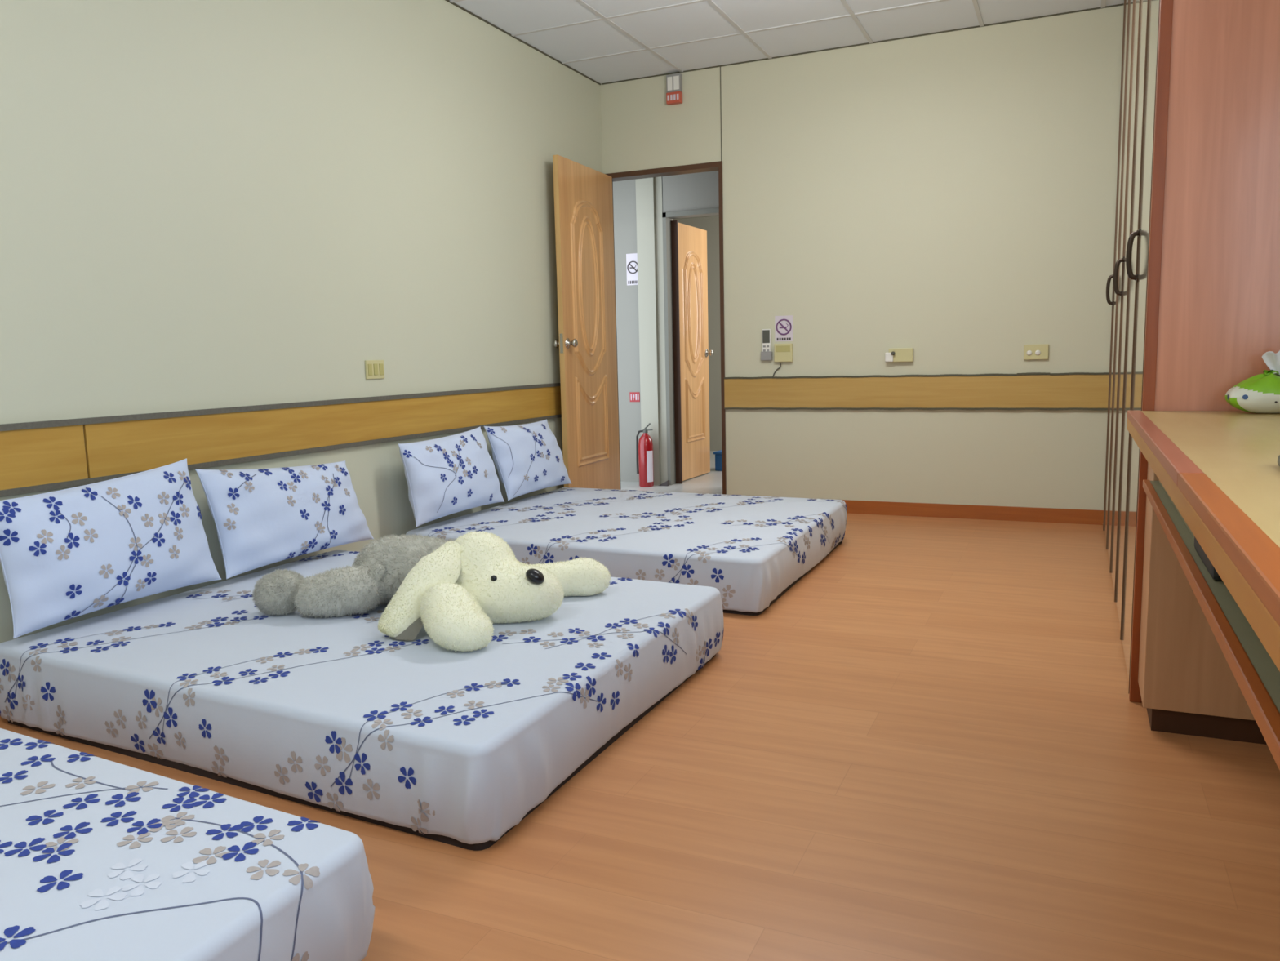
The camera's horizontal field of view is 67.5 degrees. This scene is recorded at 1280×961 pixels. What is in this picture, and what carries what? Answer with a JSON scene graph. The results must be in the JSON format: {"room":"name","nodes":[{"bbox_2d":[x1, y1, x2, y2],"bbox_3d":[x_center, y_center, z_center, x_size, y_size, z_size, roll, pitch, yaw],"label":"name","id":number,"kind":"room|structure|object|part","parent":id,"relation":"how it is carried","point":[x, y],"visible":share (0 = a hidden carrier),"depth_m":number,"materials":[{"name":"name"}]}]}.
{"room":"dormitory bedroom","nodes":[
{"label":"dormitory bedroom","id":0,"kind":"room"},
{"bbox_2d":[0,0,602,643],"bbox_3d":[-1.857,-0.786,3.289,0.120,2.885,7.850,2,8,24],"label":"wall","id":1,"kind":"structure","parent":0,"point":[205,204],"depth_m":3.92,"materials":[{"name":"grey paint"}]},
{"bbox_2d":[0,382,561,497],"bbox_3d":[-1.773,-0.121,3.363,0.016,0.180,7.582,2,8,24],"label":"trim","id":2,"kind":"structure","parent":1,"relation":"attached to","point":[28,457],"depth_m":3.74,"materials":[{"name":"brown wood"}]},
{"bbox_2d":[364,360,384,378],"bbox_3d":[-1.247,-0.522,4.511,0.012,0.087,0.126,2,8,24],"label":"wall switch","id":3,"kind":"object","parent":1,"relation":"attached to","point":[375,369],"visible":1,"depth_m":4.50,"materials":[{"name":"beige plastic"}]},
{"bbox_2d":[449,0,1106,71],"bbox_3d":[-0.084,-2.153,2.320,3.820,0.006,7.600,2,8,24],"label":"trim","id":4,"kind":"structure","parent":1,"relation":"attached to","point":[712,2],"depth_m":5.38,"materials":[{"name":"grey metal"}]},
{"bbox_2d":[445,0,1123,160],"bbox_3d":[-0.364,-1.864,2.488,3.190,0.610,7.600,2,8,24],"label":"trim","id":5,"kind":"structure","parent":1,"relation":"attached to","point":[453,3],"depth_m":5.77,"materials":[{"name":"grey metal"}]},
{"bbox_2d":[0,450,1279,960],"bbox_3d":[0.006,0.490,4.784,5.740,0.120,11.750,2,8,24],"label":"floor","id":6,"kind":"structure","parent":0,"point":[932,744],"depth_m":2.21,"materials":[{"name":"laminate"}]},
{"bbox_2d":[0,728,374,960],"bbox_3d":[-1.583,0.783,1.412,1.869,0.250,1.707,2,8,24],"label":"mattress","id":7,"kind":"object","parent":6,"relation":"on","point":[101,859],"visible":1,"depth_m":1.56,"materials":[{"name":"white fabric"}]},
{"bbox_2d":[0,550,724,850],"bbox_3d":[-0.822,0.543,3.107,1.859,0.250,1.640,2,8,24],"label":"mattress","id":8,"kind":"object","parent":6,"relation":"on","point":[418,736],"visible":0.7,"depth_m":2.50,"materials":[{"name":"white fabric"}]},
{"bbox_2d":[0,458,221,638],"bbox_3d":[-1.715,0.190,3.130,0.206,0.453,0.764,3,9,29],"label":"pillow","id":9,"kind":"object","parent":8,"relation":"on","point":[68,553],"visible":1,"depth_m":3.02,"materials":[{"name":"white fabric"}]},
{"bbox_2d":[195,460,373,578],"bbox_3d":[-1.393,0.109,3.851,0.178,0.411,0.854,2,8,24],"label":"pillow","id":10,"kind":"object","parent":8,"relation":"on","point":[262,517],"visible":1,"depth_m":3.70,"materials":[{"name":"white fabric"}]},
{"bbox_2d":[250,530,611,652],"bbox_3d":[-0.681,0.279,3.115,0.989,0.267,0.819,2,8,27],"label":"plush dog","id":11,"kind":"object","parent":8,"relation":"on","point":[455,588],"visible":1,"depth_m":2.91},
{"bbox_2d":[405,487,847,615],"bbox_3d":[0.001,0.287,4.933,1.961,0.244,1.747,2,8,24],"label":"mattress","id":12,"kind":"object","parent":6,"relation":"on","point":[753,549],"visible":0.88,"depth_m":4.45,"materials":[{"name":"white fabric"}]},
{"bbox_2d":[398,426,504,527],"bbox_3d":[-0.932,-0.040,4.861,0.204,0.422,0.804,2,8,24],"label":"pillow","id":13,"kind":"object","parent":12,"relation":"on","point":[445,476],"visible":1,"depth_m":4.69,"materials":[{"name":"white fabric"}]},
{"bbox_2d":[484,418,571,500],"bbox_3d":[-0.630,-0.137,5.549,0.177,0.421,0.839,2,8,24],"label":"pillow","id":14,"kind":"object","parent":12,"relation":"on","point":[527,458],"visible":1,"depth_m":5.39,"materials":[{"name":"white fabric"}]},
{"bbox_2d":[635,422,653,487],"bbox_3d":[0.047,-0.207,7.672,0.119,0.509,0.121,-6,9,-33],"label":"fire extinguisher","id":15,"kind":"object","parent":6,"relation":"on","point":[644,446],"visible":1,"depth_m":7.63,"materials":[{"name":"red metal"}]},
{"bbox_3d":[0.063,-0.419,7.635,0.086,0.079,0.040,2,8,24],"label":"valve handle","id":16,"kind":"part","parent":15,"relation":"part of","materials":[{"name":"grey plastic"}]},
{"bbox_2d":[658,480,669,485],"bbox_3d":[0.191,0.019,7.706,0.080,0.045,0.040,2,8,24],"label":"wedge","id":17,"kind":"object","parent":6,"relation":"on","point":[667,482],"visible":1,"depth_m":7.68,"materials":[{"name":"grey"}]},
{"bbox_2d":[713,449,722,471],"bbox_3d":[0.808,-0.179,8.627,0.240,0.170,0.200,2,8,24],"label":"storage box","id":18,"kind":"object","parent":6,"relation":"on","point":[718,463],"visible":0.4,"depth_m":8.58,"materials":[{"name":"blue plastic"}]},
{"bbox_2d":[1102,0,1279,702],"bbox_3d":[2.310,-0.962,3.905,0.665,2.877,3.076,2,8,24],"label":"wardrobe","id":19,"kind":"object","parent":6,"relation":"on","point":[1195,303],"visible":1,"depth_m":2.62,"materials":[{"name":"brown wood"}]},
{"bbox_3d":[2.536,-1.028,5.167,0.043,0.173,0.026,2,8,24],"label":"handle","id":20,"kind":"part","parent":19,"relation":"part of","materials":[{"name":"brown metal"}]},
{"bbox_3d":[2.624,-1.154,5.290,0.018,2.861,0.259,2,8,24],"label":"door","id":21,"kind":"part","parent":19,"relation":"part of","materials":[{"name":"beige laminate"}]},
{"bbox_3d":[2.457,-1.102,4.921,0.018,2.861,0.543,2,8,24],"label":"door","id":22,"kind":"part","parent":19,"relation":"part of","materials":[{"name":"beige laminate"}]},
{"bbox_3d":[2.092,-0.889,4.187,0.043,0.173,0.026,2,8,24],"label":"handle","id":23,"kind":"part","parent":19,"relation":"part of","materials":[{"name":"brown metal"}]},
{"bbox_3d":[2.232,-1.032,4.424,0.018,2.861,0.543,2,8,24],"label":"door","id":24,"kind":"part","parent":19,"relation":"part of","materials":[{"name":"beige laminate"}]},
{"bbox_3d":[2.007,-0.961,3.927,0.018,2.861,0.543,2,8,24],"label":"door","id":25,"kind":"part","parent":19,"relation":"part of","materials":[{"name":"beige laminate"}]},
{"bbox_3d":[1.782,-0.891,3.430,0.018,2.861,0.543,2,8,24],"label":"door","id":26,"kind":"part","parent":19,"relation":"part of","materials":[{"name":"beige laminate"}]},
{"bbox_3d":[1.636,-0.746,3.179,0.043,0.173,0.026,2,8,24],"label":"handle","id":27,"kind":"part","parent":19,"relation":"part of","materials":[{"name":"brown metal"}]},
{"bbox_3d":[1.552,-0.819,2.922,0.018,2.861,0.568,2,8,24],"label":"door","id":28,"kind":"part","parent":19,"relation":"part of","materials":[{"name":"beige laminate"}]},
{"bbox_2d":[1137,462,1266,744],"bbox_3d":[1.682,0.281,2.533,0.612,0.800,0.227,2,8,24],"label":"base cabinet","id":29,"kind":"object","parent":6,"relation":"on","point":[1188,686],"visible":0.49,"depth_m":2.54,"materials":[{"name":"beige wood"}]},
{"bbox_2d":[1126,409,1279,770],"bbox_3d":[0.900,0.487,0.875,0.670,0.858,3.918,2,8,24],"label":"desk","id":30,"kind":"object","parent":6,"relation":"on","point":[1218,472],"visible":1,"depth_m":1.26,"materials":[{"name":"brown wood"}]},
{"bbox_3d":[1.101,-0.095,2.056,0.035,0.022,1.470,2,8,24],"label":"edge trim","id":31,"kind":"part","parent":30,"relation":"part of","materials":[{"name":"red wood"}]},
{"bbox_3d":[1.400,-0.004,1.964,0.525,0.147,0.900,2,8,24],"label":"drawer","id":32,"kind":"part","parent":30,"relation":"part of","materials":[{"name":"grey laminate"}]},
{"bbox_2d":[1194,536,1222,580],"bbox_3d":[0.970,0.093,1.440,0.196,0.111,0.403,2,8,24],"label":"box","id":33,"kind":"object","parent":30,"relation":"on","point":[1202,555],"visible":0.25,"depth_m":1.51,"materials":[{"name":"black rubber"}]},
{"bbox_2d":[1150,480,1279,712],"bbox_3d":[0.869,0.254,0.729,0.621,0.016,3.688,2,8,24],"label":"cabinet","id":34,"kind":"object","parent":30,"relation":"attached to","point":[1259,668],"depth_m":1.26,"materials":[{"name":"brown laminate"}]},
{"bbox_3d":[0.299,0.157,0.285,0.035,0.022,2.446,2,8,24],"label":"edge trim","id":35,"kind":"part","parent":30,"relation":"part of","materials":[{"name":"orange wood"}]},
{"bbox_2d":[1225,350,1279,413],"bbox_3d":[1.640,-0.262,2.488,0.199,0.172,0.121,2,8,24],"label":"stuffed toy","id":36,"kind":"object","parent":30,"relation":"on","point":[1260,393],"visible":1,"depth_m":2.47,"materials":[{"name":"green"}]},
{"bbox_2d":[1277,454,1279,466],"bbox_3d":[0.952,-0.020,1.367,0.045,0.020,0.180,2,8,24],"label":"remote control","id":37,"kind":"object","parent":30,"relation":"on","point":[1278,457],"visible":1,"depth_m":1.44,"materials":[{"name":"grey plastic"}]},
{"bbox_2d":[635,176,672,484],"bbox_3d":[0.137,-1.204,7.717,0.215,2.470,0.230,2,8,24],"label":"wall","id":38,"kind":"structure","parent":0,"point":[649,194],"depth_m":7.61,"materials":[{"name":"beige paint"}]},
{"bbox_2d":[671,220,714,483],"bbox_3d":[0.434,-1.057,8.002,0.151,2.090,0.714,2,8,25],"label":"door","id":39,"kind":"structure","parent":38,"relation":"in","point":[689,243],"depth_m":7.94,"materials":[{"name":"brown wood"}]},
{"bbox_3d":[0.604,-1.099,8.256,0.066,0.064,0.064,2,8,25],"label":"knob","id":40,"kind":"part","parent":39,"relation":"part of","materials":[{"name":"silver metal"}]},
{"bbox_2d":[613,170,719,481],"bbox_3d":[0.383,-1.198,7.623,4.000,2.470,0.200,2,8,24],"label":"wall","id":41,"kind":"structure","parent":0,"point":[699,190],"depth_m":7.79,"materials":[{"name":"grey paint"}]},
{"bbox_2d":[626,253,637,284],"bbox_3d":[-0.057,-1.708,7.747,0.115,0.250,0.010,2,8,24],"label":"no smoking sign","id":42,"kind":"object","parent":41,"relation":"attached to","point":[631,259],"visible":0.84,"depth_m":7.75,"materials":[{"name":"grey paper"}]},
{"bbox_2d":[629,391,639,401],"bbox_3d":[-0.043,-0.687,7.886,0.090,0.080,0.004,2,8,24],"label":"sign","id":43,"kind":"object","parent":41,"relation":"attached to","point":[633,396],"visible":1,"depth_m":7.88,"materials":[{"name":"red plastic"}]},
{"bbox_2d":[662,207,719,484],"bbox_3d":[0.596,-1.019,7.494,0.815,2.140,0.125,2,8,24],"label":"trim","id":44,"kind":"structure","parent":41,"relation":"attached to","point":[667,217],"depth_m":7.59,"materials":[{"name":"grey"}]},
{"bbox_2d":[672,214,719,219],"bbox_3d":[0.758,-2.598,8.351,4.000,0.100,3.900,2,8,24],"label":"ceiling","id":45,"kind":"structure","parent":0,"point":[717,215],"depth_m":10.11,"materials":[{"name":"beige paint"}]},
{"bbox_2d":[672,215,721,450],"bbox_3d":[0.788,-1.324,8.518,4.100,2.470,3.900,2,8,24],"label":"wall","id":46,"kind":"structure","parent":0,"point":[710,224],"depth_m":10.18,"materials":[{"name":"beige paint"}]},
{"bbox_2d":[454,0,1124,83],"bbox_3d":[-0.096,-2.203,2.290,4.060,0.100,7.850,2,8,24],"label":"ceiling","id":47,"kind":"structure","parent":0,"point":[600,37],"depth_m":5.53,"materials":[{"name":"white tile"}]},
{"bbox_2d":[455,0,740,47],"bbox_3d":[-0.430,-2.462,4.730,1.176,0.001,2.350,2,8,24],"label":"tile","id":48,"kind":"object","parent":47,"relation":"attached to","point":[697,20],"depth_m":5.23,"materials":[{"name":"tile"}]},
{"bbox_2d":[600,3,1124,510],"bbox_3d":[1.525,-1.219,5.985,3.820,2.885,0.100,2,8,24],"label":"wall","id":49,"kind":"structure","parent":0,"point":[949,197],"depth_m":5.84,"materials":[{"name":"beige paint"}]},
{"bbox_2d":[552,154,620,489],"bbox_3d":[-0.327,-0.910,6.335,0.156,2.252,0.842,2,8,22],"label":"door","id":50,"kind":"structure","parent":49,"relation":"in","point":[584,203],"depth_m":6.25,"materials":[{"name":"brown wood"}]},
{"bbox_3d":[-0.511,-0.859,6.012,0.054,0.064,0.064,2,8,22],"label":"knob","id":51,"kind":"part","parent":50,"relation":"part of","materials":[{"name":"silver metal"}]},
{"bbox_3d":[-0.487,-0.852,5.951,0.020,0.120,0.003,2,8,22],"label":"latch plate","id":52,"kind":"part","parent":50,"relation":"part of","materials":[{"name":"silver metal"}]},
{"bbox_3d":[-0.422,-0.857,5.977,0.066,0.064,0.064,2,8,22],"label":"knob","id":53,"kind":"part","parent":50,"relation":"part of","materials":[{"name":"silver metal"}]},
{"bbox_2d":[605,160,726,494],"bbox_3d":[0.188,-0.970,6.626,0.870,2.287,0.124,2,8,24],"label":"trim","id":54,"kind":"structure","parent":49,"relation":"attached to","point":[713,166],"depth_m":6.42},
{"bbox_2d":[666,72,682,105],"bbox_3d":[0.225,-2.573,6.300,0.099,0.184,0.047,2,8,24],"label":"emergency light","id":55,"kind":"object","parent":49,"relation":"attached to","point":[673,82],"visible":1,"depth_m":6.28,"materials":[{"name":"grey plastic"}]},
{"bbox_2d":[760,328,772,359],"bbox_3d":[0.829,-0.889,6.276,0.074,0.203,0.028,2,8,24],"label":"remote","id":56,"kind":"object","parent":49,"relation":"attached to","point":[766,354],"visible":1,"depth_m":6.26,"materials":[{"name":"white plastic"}]},
{"bbox_2d":[772,343,792,376],"bbox_3d":[0.926,-0.782,6.247,0.137,0.217,0.027,2,8,24],"label":"controller","id":57,"kind":"object","parent":49,"relation":"attached to","point":[783,352],"visible":1,"depth_m":6.22,"materials":[{"name":"beige plastic"}]},
{"bbox_2d":[774,315,792,341],"bbox_3d":[0.934,-0.987,6.227,0.118,0.165,0.010,2,8,24],"label":"sticker","id":58,"kind":"object","parent":49,"relation":"attached to","point":[783,324],"visible":1,"depth_m":6.23,"materials":[{"name":"grey paper"}]},
{"bbox_2d":[884,347,913,362],"bbox_3d":[1.601,-0.775,5.927,0.165,0.084,0.054,2,8,24],"label":"socket","id":59,"kind":"object","parent":49,"relation":"attached to","point":[902,354],"visible":1,"depth_m":5.92,"materials":[{"name":"beige plastic"}]},
{"bbox_2d":[724,372,1108,409],"bbox_3d":[1.627,-0.549,5.970,2.318,0.192,0.016,2,8,24],"label":"trim","id":60,"kind":"structure","parent":49,"relation":"attached to","point":[1041,391],"depth_m":5.91,"materials":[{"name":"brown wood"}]},
{"bbox_2d":[829,498,1103,524],"bbox_3d":[1.645,0.179,6.066,2.318,0.085,0.014,2,8,24],"label":"baseboard","id":61,"kind":"structure","parent":49,"relation":"attached to","point":[1094,517],"depth_m":5.87,"materials":[{"name":"brown wood"}]},
{"bbox_2d":[1023,343,1048,359],"bbox_3d":[2.323,-0.754,5.621,0.133,0.088,0.024,2,8,24],"label":"power socket","id":62,"kind":"object","parent":49,"relation":"attached to","point":[1030,351],"visible":1,"depth_m":5.61,"materials":[{"name":"beige plastic"}]},
{"bbox_2d":[1026,350,1040,355],"bbox_3d":[2.307,-0.749,5.619,0.077,0.030,0.006,2,8,24],"label":"outlet","id":63,"kind":"object","parent":62,"relation":"attached to","point":[1028,352],"depth_m":5.62,"materials":[{"name":"white plastic"}]}
]}

